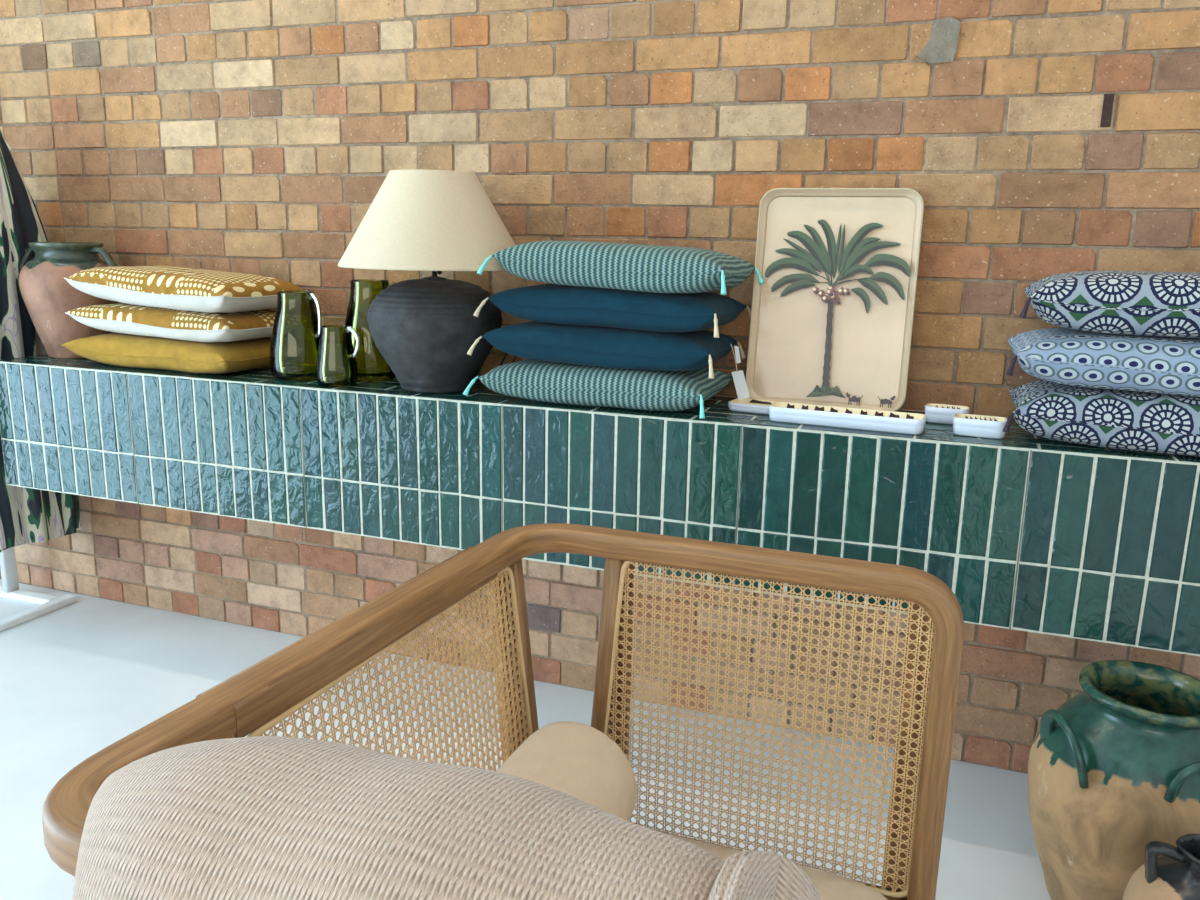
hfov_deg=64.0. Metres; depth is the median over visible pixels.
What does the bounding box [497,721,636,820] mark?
bolster cushion
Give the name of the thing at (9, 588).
clothes rack
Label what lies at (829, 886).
seat cushion
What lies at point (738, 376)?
price tag
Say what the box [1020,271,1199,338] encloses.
cushion
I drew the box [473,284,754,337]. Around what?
cushion
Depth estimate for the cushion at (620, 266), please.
2.11 m
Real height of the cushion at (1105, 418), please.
0.113 m
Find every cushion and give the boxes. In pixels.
[61,333,304,373]
[64,266,306,312]
[65,303,307,341]
[72,736,820,899]
[463,359,736,418]
[467,321,745,378]
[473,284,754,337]
[477,241,763,294]
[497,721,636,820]
[662,832,887,899]
[1003,380,1199,455]
[1006,328,1199,396]
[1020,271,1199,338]
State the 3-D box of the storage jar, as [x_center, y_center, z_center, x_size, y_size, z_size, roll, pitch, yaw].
[1.021,0.666,1.836,0.377,0.464,0.377,6,13,20]
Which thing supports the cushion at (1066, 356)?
on the cushion at (1105, 418)
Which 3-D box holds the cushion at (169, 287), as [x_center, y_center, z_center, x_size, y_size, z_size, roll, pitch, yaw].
[-1.168,-0.457,2.714,0.603,0.113,0.309,7,14,25]
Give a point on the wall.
(1037, 140)
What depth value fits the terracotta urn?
2.79 m
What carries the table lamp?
on the tiled ledge
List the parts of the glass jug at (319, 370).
handle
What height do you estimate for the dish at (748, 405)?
0.020 m
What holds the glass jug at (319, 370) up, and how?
on the tiled ledge
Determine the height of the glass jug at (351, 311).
0.260 m
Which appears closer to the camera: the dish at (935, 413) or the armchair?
the armchair
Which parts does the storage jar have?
handle, handle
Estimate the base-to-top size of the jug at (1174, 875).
0.333 m
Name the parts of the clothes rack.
post, frame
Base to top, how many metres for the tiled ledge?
0.374 m
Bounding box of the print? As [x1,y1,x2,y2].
[765,219,910,407]
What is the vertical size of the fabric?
1.262 m
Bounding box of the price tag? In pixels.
[731,345,749,399]
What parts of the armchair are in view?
post, rail, cane panel, post, arm post, cane panel, seat rail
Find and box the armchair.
[42,523,963,899]
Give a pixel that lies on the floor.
(77, 678)
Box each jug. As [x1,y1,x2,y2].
[270,291,327,380]
[315,325,360,386]
[341,279,396,380]
[1122,834,1199,899]
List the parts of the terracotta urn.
handle, handle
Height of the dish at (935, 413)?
0.036 m
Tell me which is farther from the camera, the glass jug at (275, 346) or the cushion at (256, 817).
the glass jug at (275, 346)
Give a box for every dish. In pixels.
[728,398,779,414]
[769,402,926,434]
[925,403,969,424]
[953,413,1007,438]
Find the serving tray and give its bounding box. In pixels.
[745,188,923,411]
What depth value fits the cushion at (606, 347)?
2.16 m
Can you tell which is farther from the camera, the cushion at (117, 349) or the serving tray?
the cushion at (117, 349)
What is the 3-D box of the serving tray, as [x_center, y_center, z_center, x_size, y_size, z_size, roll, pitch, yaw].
[0.536,-0.347,2.222,0.368,0.503,0.093,6,13,20]
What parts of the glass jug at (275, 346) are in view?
handle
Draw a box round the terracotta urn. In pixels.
[19,242,118,358]
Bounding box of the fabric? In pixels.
[0,130,80,551]
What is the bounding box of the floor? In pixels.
[0,579,1051,899]
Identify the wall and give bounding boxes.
[0,0,1199,773]
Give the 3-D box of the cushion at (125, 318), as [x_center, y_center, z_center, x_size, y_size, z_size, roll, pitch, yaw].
[-1.174,-0.369,2.735,0.603,0.088,0.309,7,14,24]
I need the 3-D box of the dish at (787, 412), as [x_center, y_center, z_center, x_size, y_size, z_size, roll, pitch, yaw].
[0.524,-0.069,2.050,0.323,0.033,0.079,7,14,24]
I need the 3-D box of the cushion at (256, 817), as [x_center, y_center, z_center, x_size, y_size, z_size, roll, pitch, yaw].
[-0.127,0.443,0.680,0.588,0.436,0.309,6,13,20]
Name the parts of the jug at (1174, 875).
handle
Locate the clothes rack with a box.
[0,547,75,631]
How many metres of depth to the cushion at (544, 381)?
2.18 m
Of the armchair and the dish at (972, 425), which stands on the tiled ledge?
the dish at (972, 425)
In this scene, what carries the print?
attached to the serving tray
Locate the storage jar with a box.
[1028,660,1199,899]
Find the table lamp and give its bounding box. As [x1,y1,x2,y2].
[338,169,516,393]
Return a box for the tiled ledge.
[0,354,1199,655]

